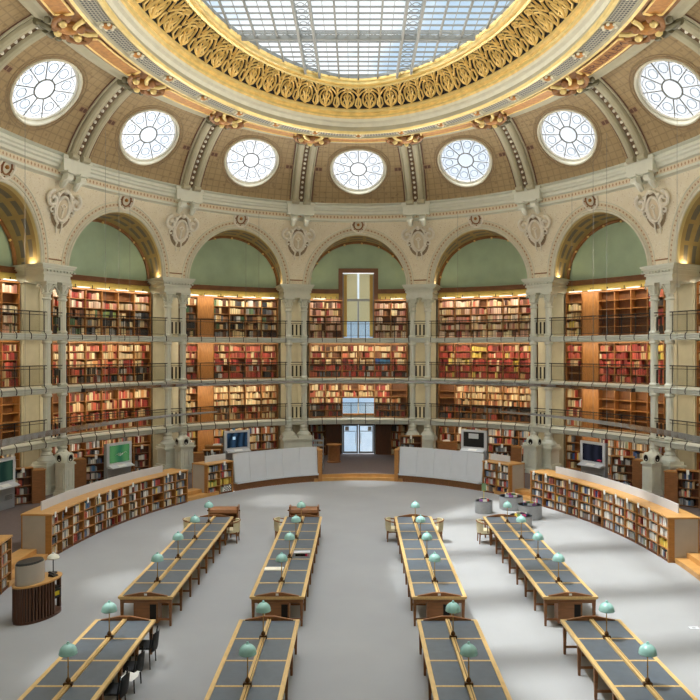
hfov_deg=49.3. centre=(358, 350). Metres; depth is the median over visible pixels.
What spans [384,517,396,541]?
armchair
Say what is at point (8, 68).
trim
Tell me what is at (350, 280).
blind
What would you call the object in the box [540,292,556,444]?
column
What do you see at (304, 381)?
ring
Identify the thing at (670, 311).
railing
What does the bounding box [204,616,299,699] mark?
table
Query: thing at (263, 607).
reading lamp
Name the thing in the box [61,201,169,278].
trim
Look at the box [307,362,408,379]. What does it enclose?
balcony railing
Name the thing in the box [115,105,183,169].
window
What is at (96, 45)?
panel
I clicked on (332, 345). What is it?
bookcase
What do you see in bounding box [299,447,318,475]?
display screen
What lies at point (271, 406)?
balcony railing
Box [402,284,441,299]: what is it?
entablature
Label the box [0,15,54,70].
trim
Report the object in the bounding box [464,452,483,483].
display screen
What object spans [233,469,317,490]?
plinth
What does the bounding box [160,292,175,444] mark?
column
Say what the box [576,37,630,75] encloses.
panel
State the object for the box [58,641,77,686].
reading lamp
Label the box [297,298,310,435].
column
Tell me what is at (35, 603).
reception desk
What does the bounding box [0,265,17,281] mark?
trim
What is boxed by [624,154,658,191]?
trim
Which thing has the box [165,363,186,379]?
railing
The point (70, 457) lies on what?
vent
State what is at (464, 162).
window
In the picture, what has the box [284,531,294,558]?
reading lamp
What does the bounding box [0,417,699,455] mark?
walkway
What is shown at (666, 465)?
pedestal
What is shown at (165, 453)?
pedestal
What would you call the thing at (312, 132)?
trim
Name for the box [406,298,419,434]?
column
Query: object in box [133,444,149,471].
bookcase
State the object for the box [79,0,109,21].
trim
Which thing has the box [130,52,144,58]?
trim
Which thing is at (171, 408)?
railing
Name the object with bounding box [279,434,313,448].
pedestal
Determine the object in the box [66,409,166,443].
balcony railing
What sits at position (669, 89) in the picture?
window
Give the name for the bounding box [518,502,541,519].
drum
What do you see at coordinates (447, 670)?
table
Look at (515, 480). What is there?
bookcase
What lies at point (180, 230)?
carved cartouche
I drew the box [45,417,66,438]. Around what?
railing
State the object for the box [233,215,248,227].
roundel
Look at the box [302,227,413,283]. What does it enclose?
trim
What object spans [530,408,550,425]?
railing
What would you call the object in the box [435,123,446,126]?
trim
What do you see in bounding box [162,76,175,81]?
trim
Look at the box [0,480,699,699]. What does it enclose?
floor
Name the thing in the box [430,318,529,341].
balcony railing
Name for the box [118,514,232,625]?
table
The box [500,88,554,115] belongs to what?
panel
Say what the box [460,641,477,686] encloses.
reading lamp
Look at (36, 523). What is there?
bookcase
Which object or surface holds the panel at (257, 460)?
on the floor at (358, 637)
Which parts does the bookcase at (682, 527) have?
shelf, shelf, shelf, panel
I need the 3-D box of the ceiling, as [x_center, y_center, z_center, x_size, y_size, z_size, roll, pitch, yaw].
[0.000,-11.130,24.360,21.537,0.700,32.672,0,0,0]
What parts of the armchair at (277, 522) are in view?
backrest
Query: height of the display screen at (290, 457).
1.440 m
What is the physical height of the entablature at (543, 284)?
0.780 m
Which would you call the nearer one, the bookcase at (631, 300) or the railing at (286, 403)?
the bookcase at (631, 300)
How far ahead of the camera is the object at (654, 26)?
25.47 m
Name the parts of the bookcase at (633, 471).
panel, panel, panel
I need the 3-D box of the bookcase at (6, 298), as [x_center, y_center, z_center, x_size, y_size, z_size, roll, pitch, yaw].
[-16.780,-1.975,32.454,0.674,2.410,6.269,0,0,16]
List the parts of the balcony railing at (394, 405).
rail, handrail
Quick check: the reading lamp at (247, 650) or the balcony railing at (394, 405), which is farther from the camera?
the balcony railing at (394, 405)
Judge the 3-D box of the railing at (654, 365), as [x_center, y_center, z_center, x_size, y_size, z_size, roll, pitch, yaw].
[14.016,1.125,35.282,0.053,0.936,1.358,0,0,-23]
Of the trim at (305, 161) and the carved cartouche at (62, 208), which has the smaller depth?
the carved cartouche at (62, 208)
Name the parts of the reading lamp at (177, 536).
lamp shade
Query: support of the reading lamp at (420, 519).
on the table at (419, 571)
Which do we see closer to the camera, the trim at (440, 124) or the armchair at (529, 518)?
the armchair at (529, 518)
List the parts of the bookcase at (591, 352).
panel, panelled door, panel, panel, shelf, shelf, shelf, panel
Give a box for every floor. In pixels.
[0,454,699,552]
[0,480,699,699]
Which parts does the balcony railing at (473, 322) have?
rail, handrail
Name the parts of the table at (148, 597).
leg, leg, leg, rail, leg, leg, leg, leg, leg, leg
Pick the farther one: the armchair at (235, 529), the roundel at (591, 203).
the roundel at (591, 203)
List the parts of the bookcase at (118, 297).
panel, panel, shelf, shelf, shelf, panel, panel, panel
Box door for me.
[342,424,374,453]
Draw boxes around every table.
[17,616,155,699]
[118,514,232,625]
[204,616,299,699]
[249,514,321,625]
[394,514,466,625]
[417,616,511,699]
[483,514,597,625]
[560,616,697,699]
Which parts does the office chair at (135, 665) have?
seat, backrest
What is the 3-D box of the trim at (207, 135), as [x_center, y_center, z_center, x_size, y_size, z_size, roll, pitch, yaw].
[-7.763,-9.804,38.174,1.206,2.969,3.976,0,0,-34]
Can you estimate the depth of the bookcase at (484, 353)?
45.74 m
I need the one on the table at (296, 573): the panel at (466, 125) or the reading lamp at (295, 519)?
the reading lamp at (295, 519)
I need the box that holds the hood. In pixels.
[15,557,44,586]
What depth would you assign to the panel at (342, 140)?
39.50 m
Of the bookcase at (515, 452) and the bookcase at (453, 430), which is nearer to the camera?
the bookcase at (515, 452)
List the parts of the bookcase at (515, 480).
panel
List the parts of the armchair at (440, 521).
backrest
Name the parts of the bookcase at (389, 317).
panel, shelf, shelf, panel, panel, shelf, shelf, panel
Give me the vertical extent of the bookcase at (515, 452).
1.560 m
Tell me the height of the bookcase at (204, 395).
2.180 m
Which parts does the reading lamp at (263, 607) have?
lamp shade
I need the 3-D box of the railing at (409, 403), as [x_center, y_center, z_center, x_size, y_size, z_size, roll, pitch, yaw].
[3.688,3.595,45.557,1.354,0.936,0.061,0,0,17]
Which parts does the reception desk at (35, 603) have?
board, post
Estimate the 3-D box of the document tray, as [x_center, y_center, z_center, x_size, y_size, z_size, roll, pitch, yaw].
[-2.345,6.063,21.212,0.520,0.022,0.320,0,0,0]
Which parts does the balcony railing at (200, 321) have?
handrail, rail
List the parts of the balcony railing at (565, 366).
handrail, rail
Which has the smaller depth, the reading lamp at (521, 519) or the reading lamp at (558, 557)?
the reading lamp at (558, 557)
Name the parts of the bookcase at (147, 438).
shelf, panel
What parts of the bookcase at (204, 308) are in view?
panel, panelled door, panel, shelf, panel, shelf, shelf, shelf, panel, panel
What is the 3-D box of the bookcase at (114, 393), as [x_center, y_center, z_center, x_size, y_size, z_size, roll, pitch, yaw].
[-13.408,3.060,39.849,0.716,2.180,6.285,0,0,34]
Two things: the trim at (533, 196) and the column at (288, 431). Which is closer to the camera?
the trim at (533, 196)
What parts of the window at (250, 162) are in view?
pane, frame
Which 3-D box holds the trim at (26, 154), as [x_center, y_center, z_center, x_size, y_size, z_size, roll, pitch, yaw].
[0.000,-8.005,24.360,30.551,0.950,41.449,0,0,0]
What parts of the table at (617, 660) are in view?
leg, leg, leg, rail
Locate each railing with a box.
[0,308,46,338]
[0,365,46,396]
[0,411,217,447]
[0,420,46,455]
[44,311,66,330]
[45,365,66,384]
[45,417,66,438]
[66,313,166,340]
[66,363,166,390]
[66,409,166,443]
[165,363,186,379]
[166,318,186,333]
[166,408,186,425]
[186,318,285,341]
[186,362,285,382]
[186,403,285,430]
[286,321,307,334]
[286,362,306,375]
[286,403,307,418]
[307,321,408,341]
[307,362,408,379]
[307,402,408,423]
[409,321,430,334]
[409,362,430,375]
[409,403,430,418]
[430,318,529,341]
[430,362,529,382]
[430,403,529,429]
[530,318,550,333]
[530,363,550,379]
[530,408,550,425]
[550,313,649,340]
[550,363,649,391]
[550,409,649,444]
[654,311,671,331]
[654,365,671,385]
[654,418,671,439]
[670,310,699,338]
[670,365,699,394]
[670,420,699,451]
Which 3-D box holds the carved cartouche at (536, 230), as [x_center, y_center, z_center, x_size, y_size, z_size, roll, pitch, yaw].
[9.576,-6.337,40.791,1.093,1.886,2.077,0,0,-38]
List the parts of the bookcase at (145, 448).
panel, panel, panel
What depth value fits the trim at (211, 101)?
33.75 m
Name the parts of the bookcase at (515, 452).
panel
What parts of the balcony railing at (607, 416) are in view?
rail, handrail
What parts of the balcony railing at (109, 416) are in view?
rail, handrail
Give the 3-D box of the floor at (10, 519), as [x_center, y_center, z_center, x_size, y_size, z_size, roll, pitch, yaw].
[0.000,6.500,23.560,36.520,0.001,49.260,0,0,0]
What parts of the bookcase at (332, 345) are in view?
panel, panel, panel, shelf, shelf, panel, panel, panel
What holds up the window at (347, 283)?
in the wall at (278, 300)
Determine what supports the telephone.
on the reception desk at (35, 603)
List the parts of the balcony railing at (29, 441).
rail, handrail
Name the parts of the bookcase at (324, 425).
panel, panel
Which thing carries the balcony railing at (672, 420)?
attached to the walkway at (21, 447)
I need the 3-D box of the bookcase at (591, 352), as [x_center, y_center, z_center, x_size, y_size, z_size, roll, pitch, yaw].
[13.408,0.610,39.849,0.716,2.140,6.285,0,0,-34]
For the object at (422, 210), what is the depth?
43.45 m
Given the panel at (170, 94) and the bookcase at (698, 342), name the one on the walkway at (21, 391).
the bookcase at (698, 342)
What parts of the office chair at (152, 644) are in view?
seat, backrest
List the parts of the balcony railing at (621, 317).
rail, handrail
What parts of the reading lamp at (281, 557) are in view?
lamp shade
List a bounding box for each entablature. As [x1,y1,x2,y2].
[10,262,76,284]
[145,276,194,293]
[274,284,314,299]
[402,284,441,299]
[521,276,571,293]
[640,262,699,284]
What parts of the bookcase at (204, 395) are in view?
panel, panelled door, panel, panel, shelf, shelf, shelf, panel, panel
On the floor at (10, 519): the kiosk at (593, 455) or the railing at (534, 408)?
the kiosk at (593, 455)
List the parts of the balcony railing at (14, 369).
rail, handrail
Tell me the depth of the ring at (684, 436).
30.46 m
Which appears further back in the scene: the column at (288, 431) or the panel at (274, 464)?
the column at (288, 431)
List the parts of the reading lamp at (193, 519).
lamp shade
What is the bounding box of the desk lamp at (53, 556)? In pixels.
[47,552,59,572]
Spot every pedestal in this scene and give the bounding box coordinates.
[30,458,74,494]
[53,449,75,495]
[154,442,195,469]
[174,434,191,472]
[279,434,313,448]
[420,434,437,448]
[521,442,561,470]
[525,434,542,472]
[641,449,663,495]
[641,458,685,492]
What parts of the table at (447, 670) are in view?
leg, leg, leg, rail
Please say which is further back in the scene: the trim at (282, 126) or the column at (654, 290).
the trim at (282, 126)
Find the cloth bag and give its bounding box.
[121,671,139,681]
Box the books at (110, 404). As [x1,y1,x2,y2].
[2,284,699,587]
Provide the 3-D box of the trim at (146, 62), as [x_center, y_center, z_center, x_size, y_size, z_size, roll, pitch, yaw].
[-7.867,-10.865,29.170,0.887,0.001,1.964,0,0,0]
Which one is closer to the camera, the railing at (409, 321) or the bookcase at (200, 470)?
the bookcase at (200, 470)
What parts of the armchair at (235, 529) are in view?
seat, backrest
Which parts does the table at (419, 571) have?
leg, leg, rail, leg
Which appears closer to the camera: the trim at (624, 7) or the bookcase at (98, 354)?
the trim at (624, 7)
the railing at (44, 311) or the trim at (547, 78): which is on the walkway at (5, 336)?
the railing at (44, 311)
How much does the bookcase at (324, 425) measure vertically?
2.020 m
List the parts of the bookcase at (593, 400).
panel, panelled door, panel, panel, shelf, shelf, shelf, panel, panel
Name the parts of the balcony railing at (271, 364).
handrail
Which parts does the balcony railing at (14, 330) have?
rail, handrail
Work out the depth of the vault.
35.74 m
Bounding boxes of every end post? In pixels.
[317,447,322,481]
[394,447,399,481]
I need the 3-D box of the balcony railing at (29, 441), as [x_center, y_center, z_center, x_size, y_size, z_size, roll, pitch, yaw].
[-15.077,3.765,31.627,0.433,1.276,6.307,0,0,15]
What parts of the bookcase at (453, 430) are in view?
panel, panel, shelf, panel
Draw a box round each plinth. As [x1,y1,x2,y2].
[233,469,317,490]
[399,475,482,490]
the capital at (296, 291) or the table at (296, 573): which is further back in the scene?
the capital at (296, 291)
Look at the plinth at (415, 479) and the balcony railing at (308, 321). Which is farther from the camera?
the balcony railing at (308, 321)
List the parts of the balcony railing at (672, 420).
rail, handrail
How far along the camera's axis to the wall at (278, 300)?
47.32 m
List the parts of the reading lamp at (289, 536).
lamp shade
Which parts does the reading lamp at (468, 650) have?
lamp shade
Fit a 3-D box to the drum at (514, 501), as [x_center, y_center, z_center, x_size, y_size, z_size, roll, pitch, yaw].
[6.600,6.540,32.900,1.012,0.560,1.012,0,0,0]
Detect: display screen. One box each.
[232,452,252,483]
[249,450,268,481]
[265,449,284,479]
[282,447,301,477]
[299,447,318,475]
[398,447,417,475]
[415,447,434,477]
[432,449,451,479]
[448,450,467,481]
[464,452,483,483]
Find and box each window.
[5,54,87,130]
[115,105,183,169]
[202,0,514,79]
[220,135,282,190]
[326,146,390,197]
[338,268,377,337]
[341,397,375,414]
[434,135,495,190]
[533,105,601,169]
[629,54,699,130]
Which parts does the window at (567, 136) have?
frame, pane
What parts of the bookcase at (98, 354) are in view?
panel, panel, shelf, shelf, shelf, shelf, panel, panel, panel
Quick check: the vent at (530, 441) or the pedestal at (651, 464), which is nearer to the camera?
the pedestal at (651, 464)
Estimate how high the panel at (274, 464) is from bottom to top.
1.440 m
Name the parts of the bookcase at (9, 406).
panel, shelf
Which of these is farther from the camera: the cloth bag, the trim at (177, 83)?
the trim at (177, 83)
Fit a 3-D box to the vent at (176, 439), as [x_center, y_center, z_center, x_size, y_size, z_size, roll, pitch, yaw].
[-9.607,4.828,40.391,0.404,0.450,0.074,0,0,44]
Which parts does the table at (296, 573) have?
leg, rail, leg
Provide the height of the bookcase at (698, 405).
2.180 m
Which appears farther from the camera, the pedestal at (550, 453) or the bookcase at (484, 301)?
the bookcase at (484, 301)
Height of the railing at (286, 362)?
0.936 m
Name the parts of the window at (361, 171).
pane, frame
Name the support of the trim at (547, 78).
attached to the ceiling
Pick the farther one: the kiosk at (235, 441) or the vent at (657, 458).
the kiosk at (235, 441)
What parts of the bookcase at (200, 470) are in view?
panel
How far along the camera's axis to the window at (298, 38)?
30.89 m
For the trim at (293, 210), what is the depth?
43.45 m
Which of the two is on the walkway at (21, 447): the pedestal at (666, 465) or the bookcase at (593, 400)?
the bookcase at (593, 400)
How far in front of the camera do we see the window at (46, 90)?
29.75 m
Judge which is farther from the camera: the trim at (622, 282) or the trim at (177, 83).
the trim at (622, 282)
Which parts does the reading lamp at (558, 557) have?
lamp shade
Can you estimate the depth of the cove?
33.51 m
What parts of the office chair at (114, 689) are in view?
seat, backrest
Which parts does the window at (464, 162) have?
frame, pane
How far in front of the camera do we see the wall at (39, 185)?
40.55 m
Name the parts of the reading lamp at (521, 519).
lamp shade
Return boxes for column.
[36,281,56,461]
[53,283,72,457]
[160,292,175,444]
[175,293,190,442]
[282,297,295,435]
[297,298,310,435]
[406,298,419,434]
[421,297,434,435]
[526,293,540,436]
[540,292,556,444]
[644,283,662,456]
[659,281,680,461]
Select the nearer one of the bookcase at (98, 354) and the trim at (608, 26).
the trim at (608, 26)
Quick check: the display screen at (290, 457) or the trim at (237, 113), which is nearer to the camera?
the trim at (237, 113)
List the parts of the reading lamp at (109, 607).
lamp shade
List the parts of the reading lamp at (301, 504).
lamp shade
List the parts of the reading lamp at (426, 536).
lamp shade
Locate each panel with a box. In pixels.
[40,0,73,15]
[82,37,140,75]
[162,88,215,115]
[243,121,296,137]
[328,138,388,142]
[420,121,472,136]
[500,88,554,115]
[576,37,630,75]
[642,0,675,15]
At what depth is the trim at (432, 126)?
37.24 m
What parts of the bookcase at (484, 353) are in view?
panel, panel, shelf, panel, panel, shelf, panel, panel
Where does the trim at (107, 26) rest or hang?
attached to the ceiling
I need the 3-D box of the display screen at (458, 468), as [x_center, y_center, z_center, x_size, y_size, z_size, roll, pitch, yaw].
[4.969,5.740,38.029,0.972,1.440,0.400,0,0,42]
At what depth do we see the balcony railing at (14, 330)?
33.50 m
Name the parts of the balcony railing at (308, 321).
handrail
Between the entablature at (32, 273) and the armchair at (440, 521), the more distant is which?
the entablature at (32, 273)
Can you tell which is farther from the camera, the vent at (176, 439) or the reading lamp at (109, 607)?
the vent at (176, 439)
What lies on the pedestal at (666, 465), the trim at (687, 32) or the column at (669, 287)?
the column at (669, 287)
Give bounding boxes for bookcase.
[0,280,19,332]
[0,341,19,387]
[0,396,19,439]
[0,453,19,467]
[0,535,12,594]
[15,466,45,504]
[21,465,188,554]
[51,287,150,335]
[51,341,150,384]
[51,388,150,435]
[52,435,150,470]
[74,454,103,488]
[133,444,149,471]
[179,296,277,337]
[179,343,277,379]
[179,384,277,422]
[187,426,277,451]
[192,453,233,493]
[193,449,220,462]
[309,300,407,337]
[309,343,407,377]
[309,383,407,417]
[309,424,407,454]
[399,435,421,447]
[438,296,537,337]
[438,343,537,379]
[438,384,537,422]
[438,426,537,459]
[482,453,524,493]
[492,443,521,461]
[530,466,699,562]
[566,287,665,335]
[566,341,665,384]
[566,388,665,435]
[566,435,664,474]
[611,455,642,488]
[664,468,699,508]
[697,282,699,332]
[697,341,699,385]
[697,396,699,435]
[697,453,699,469]
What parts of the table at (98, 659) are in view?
rail, leg, leg, leg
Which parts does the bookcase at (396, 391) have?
panel, panel, panel, shelf, panel, shelf, panel, panel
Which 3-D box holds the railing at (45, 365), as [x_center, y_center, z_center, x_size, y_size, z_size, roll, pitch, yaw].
[-14.016,1.125,35.282,0.053,0.936,1.358,0,0,23]
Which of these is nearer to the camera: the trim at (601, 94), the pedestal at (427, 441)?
the trim at (601, 94)
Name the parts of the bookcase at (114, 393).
panel, panel, panel, shelf, shelf, shelf, panel, panel, panel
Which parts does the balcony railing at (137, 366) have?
rail, handrail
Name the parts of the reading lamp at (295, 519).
lamp shade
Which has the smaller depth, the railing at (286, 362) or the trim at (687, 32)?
the trim at (687, 32)
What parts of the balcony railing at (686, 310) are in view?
rail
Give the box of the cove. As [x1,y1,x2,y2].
[138,0,578,108]
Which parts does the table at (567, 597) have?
leg, leg, leg, leg, leg, leg, leg, rail, leg, leg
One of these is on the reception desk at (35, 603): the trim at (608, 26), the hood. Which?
the hood
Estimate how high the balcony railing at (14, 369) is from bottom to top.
1.276 m
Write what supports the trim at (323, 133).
attached to the ceiling
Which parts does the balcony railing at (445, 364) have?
handrail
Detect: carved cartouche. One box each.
[47,188,81,233]
[165,214,198,250]
[281,226,315,259]
[401,226,434,259]
[518,214,550,250]
[634,188,669,233]
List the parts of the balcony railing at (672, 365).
rail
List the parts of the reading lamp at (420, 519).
lamp shade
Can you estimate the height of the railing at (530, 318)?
0.936 m
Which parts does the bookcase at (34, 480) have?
panel, panel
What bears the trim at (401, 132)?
attached to the ceiling
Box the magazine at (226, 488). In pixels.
[224,485,230,490]
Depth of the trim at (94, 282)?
40.46 m
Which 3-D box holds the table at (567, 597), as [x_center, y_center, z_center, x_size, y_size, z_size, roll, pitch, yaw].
[5.240,6.397,23.360,1.360,0.845,9.120,0,0,0]
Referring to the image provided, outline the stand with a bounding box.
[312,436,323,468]
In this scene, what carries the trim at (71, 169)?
attached to the wall at (39, 185)
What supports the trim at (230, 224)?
attached to the wall at (39, 185)
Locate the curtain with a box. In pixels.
[344,275,372,336]
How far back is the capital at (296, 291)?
45.28 m
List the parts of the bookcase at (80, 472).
panel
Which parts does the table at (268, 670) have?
rail, leg, leg, leg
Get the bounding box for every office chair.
[103,666,130,699]
[112,646,144,693]
[129,626,159,669]
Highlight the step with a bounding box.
[322,471,393,473]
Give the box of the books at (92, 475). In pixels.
[15,437,695,505]
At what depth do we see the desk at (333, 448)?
44.25 m
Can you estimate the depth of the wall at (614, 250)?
45.20 m
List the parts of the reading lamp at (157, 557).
lamp shade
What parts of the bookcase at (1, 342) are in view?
panel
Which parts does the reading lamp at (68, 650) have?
lamp shade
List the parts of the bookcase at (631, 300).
panel, panelled door, panel, panel, shelf, shelf, shelf, panel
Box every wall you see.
[0,222,646,288]
[0,300,664,453]
[7,167,699,283]
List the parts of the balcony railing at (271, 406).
rail, handrail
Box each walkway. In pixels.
[0,333,699,342]
[0,378,699,396]
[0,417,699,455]
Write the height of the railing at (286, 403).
0.936 m
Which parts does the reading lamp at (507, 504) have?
lamp shade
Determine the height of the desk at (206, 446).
1.240 m
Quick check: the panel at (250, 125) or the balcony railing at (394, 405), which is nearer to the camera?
the panel at (250, 125)
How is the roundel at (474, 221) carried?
attached to the wall at (39, 185)
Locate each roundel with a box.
[0,160,15,179]
[118,195,134,210]
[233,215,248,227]
[350,222,365,233]
[468,215,483,227]
[582,195,598,210]
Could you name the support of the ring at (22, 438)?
hanging from the vault
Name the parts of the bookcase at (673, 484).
panel, panel, panel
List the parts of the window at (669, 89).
frame, pane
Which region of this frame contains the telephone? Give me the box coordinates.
[48,571,57,576]
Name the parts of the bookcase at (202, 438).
panelled door, panel, panel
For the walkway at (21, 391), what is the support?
attached to the wall at (278, 300)
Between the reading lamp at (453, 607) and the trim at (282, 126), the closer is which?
the reading lamp at (453, 607)
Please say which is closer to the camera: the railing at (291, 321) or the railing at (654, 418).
the railing at (654, 418)
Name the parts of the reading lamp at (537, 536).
lamp shade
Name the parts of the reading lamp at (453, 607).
lamp shade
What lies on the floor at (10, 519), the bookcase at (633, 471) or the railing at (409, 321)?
the bookcase at (633, 471)
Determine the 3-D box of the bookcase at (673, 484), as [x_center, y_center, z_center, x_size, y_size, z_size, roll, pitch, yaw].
[13.639,5.720,31.979,1.440,1.560,0.555,0,0,38]
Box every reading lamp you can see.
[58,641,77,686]
[101,600,116,638]
[151,552,163,582]
[172,531,183,558]
[190,515,199,539]
[204,501,213,523]
[238,641,256,686]
[255,600,270,638]
[275,552,287,582]
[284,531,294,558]
[291,515,300,538]
[297,501,305,523]
[411,501,419,523]
[416,514,425,539]
[421,531,431,558]
[429,552,440,582]
[445,600,460,638]
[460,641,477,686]
[503,501,511,523]
[516,514,525,539]
[532,531,543,558]
[552,552,564,582]
[599,600,614,638]
[638,641,656,686]
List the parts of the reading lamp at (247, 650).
lamp shade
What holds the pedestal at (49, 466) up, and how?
on the floor at (10, 519)
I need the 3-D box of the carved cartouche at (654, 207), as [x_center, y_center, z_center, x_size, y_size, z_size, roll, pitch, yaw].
[13.329,-6.349,34.428,1.156,1.862,2.031,0,0,0]
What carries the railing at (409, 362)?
on the walkway at (21, 391)
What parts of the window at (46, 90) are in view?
pane, frame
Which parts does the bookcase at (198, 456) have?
panel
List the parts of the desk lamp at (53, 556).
lamp shade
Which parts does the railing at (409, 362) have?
handrail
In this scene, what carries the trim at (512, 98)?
attached to the ceiling
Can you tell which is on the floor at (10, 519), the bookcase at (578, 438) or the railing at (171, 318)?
the bookcase at (578, 438)
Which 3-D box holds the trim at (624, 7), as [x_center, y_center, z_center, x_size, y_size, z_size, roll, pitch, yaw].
[8.422,-10.865,24.354,0.536,0.001,1.640,0,0,0]
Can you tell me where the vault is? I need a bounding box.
[0,0,699,203]
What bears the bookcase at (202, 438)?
on the floor at (10, 519)
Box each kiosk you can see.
[0,456,19,510]
[104,441,134,478]
[223,429,250,459]
[460,429,487,459]
[577,440,607,478]
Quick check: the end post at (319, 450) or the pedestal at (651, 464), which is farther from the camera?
the end post at (319, 450)
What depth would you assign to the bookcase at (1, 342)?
35.13 m
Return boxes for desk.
[11,571,61,625]
[204,445,222,453]
[326,443,341,462]
[436,440,456,450]
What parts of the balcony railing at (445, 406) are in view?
rail, handrail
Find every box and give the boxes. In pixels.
[55,587,60,596]
[294,550,309,556]
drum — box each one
[475,483,492,513]
[499,494,522,510]
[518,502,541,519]
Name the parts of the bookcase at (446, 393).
panel, panel, panel, shelf, shelf, shelf, panel, panel, panel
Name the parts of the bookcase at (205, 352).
panel, panelled door, panel, panel, shelf, shelf, panel, panel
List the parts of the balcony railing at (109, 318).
rail, handrail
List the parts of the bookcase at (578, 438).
panel, panelled door, shelf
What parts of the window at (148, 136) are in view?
pane, frame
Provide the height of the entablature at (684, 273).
0.780 m
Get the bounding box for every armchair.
[183,517,190,528]
[224,518,240,543]
[273,517,283,537]
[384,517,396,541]
[433,517,443,541]
[476,519,492,543]
[510,513,531,527]
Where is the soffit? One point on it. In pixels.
(15, 213)
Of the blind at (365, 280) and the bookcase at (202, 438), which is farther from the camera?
the blind at (365, 280)
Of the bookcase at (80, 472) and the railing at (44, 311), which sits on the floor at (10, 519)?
the bookcase at (80, 472)
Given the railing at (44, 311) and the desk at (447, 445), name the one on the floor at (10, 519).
the desk at (447, 445)
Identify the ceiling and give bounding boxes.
[18,0,697,143]
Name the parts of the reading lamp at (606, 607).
lamp shade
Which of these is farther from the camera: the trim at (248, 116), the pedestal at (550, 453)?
the pedestal at (550, 453)
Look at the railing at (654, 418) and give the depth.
35.31 m
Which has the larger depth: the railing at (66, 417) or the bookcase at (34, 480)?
the railing at (66, 417)
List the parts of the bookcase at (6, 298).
panel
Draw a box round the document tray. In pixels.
[264,567,283,570]
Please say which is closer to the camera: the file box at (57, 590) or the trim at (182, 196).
the file box at (57, 590)
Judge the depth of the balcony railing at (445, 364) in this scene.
44.24 m
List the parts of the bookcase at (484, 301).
panel, panel, panel, shelf, shelf, shelf, panel, shelf, panel, panel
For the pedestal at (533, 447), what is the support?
on the floor at (10, 519)
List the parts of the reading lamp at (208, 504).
lamp shade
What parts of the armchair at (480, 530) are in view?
backrest, seat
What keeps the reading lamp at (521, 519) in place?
on the table at (567, 597)
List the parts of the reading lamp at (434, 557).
lamp shade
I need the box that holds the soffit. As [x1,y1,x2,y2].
[0,182,699,284]
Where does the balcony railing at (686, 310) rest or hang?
on the walkway at (5, 336)
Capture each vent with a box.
[56,454,62,463]
[67,453,73,462]
[175,438,178,445]
[183,438,188,445]
[527,438,533,445]
[537,438,541,445]
[642,453,649,462]
[654,454,660,463]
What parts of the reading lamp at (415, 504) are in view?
lamp shade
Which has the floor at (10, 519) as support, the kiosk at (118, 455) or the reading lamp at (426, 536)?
the kiosk at (118, 455)
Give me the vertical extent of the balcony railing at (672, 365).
1.276 m
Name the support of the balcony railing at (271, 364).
on the walkway at (21, 391)
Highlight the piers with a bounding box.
[15,283,699,469]
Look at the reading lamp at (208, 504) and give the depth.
26.73 m
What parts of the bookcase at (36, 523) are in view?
panel, shelf, shelf, shelf, panel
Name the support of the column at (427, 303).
on the pedestal at (427, 441)
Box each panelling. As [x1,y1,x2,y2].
[326,424,340,454]
[376,424,390,454]
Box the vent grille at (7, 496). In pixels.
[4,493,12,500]
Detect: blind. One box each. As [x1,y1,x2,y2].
[344,274,356,320]
[359,274,372,320]
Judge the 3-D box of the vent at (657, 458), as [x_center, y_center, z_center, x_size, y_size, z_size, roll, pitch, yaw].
[13.384,4.828,34.102,0.412,0.458,0.074,0,0,-23]
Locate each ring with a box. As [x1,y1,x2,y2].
[0,131,217,447]
[81,380,634,391]
[499,411,699,442]
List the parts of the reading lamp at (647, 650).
lamp shade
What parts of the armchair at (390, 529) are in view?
backrest, seat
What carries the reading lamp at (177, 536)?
on the table at (148, 597)
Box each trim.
[0,14,699,200]
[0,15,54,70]
[0,127,699,222]
[0,174,48,265]
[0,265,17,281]
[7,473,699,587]
[58,154,91,191]
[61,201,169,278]
[67,78,137,163]
[70,274,150,292]
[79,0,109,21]
[99,22,115,30]
[104,29,137,51]
[120,0,595,118]
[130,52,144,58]
[136,0,580,108]
[136,57,168,75]
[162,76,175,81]
[169,80,200,96]
[173,185,203,215]
[180,118,222,191]
[181,220,289,285]
[190,284,278,298]
[197,96,209,100]
[205,99,234,111]
[233,111,244,115]
[242,114,270,123]
[270,123,280,126]
[280,125,309,131]
[286,201,314,226]
[291,144,317,204]
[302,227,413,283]
[310,131,320,134]
[310,289,406,299]
[321,132,351,135]
[364,132,395,135]
[396,131,406,134]
[399,143,425,204]
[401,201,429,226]
[407,125,436,132]
[426,220,534,285]
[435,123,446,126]
[438,284,526,298]
[446,114,473,123]
[471,111,482,115]
[481,99,511,112]
[492,118,536,191]
[507,96,519,100]
[512,185,542,215]
[515,80,547,95]
[541,76,554,81]
[547,201,655,279]
[548,57,580,75]
[566,274,648,292]
[572,52,586,58]
[578,29,612,51]
[579,78,649,163]
[601,22,617,30]
[606,0,637,21]
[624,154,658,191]
[661,15,699,55]
[668,176,699,262]

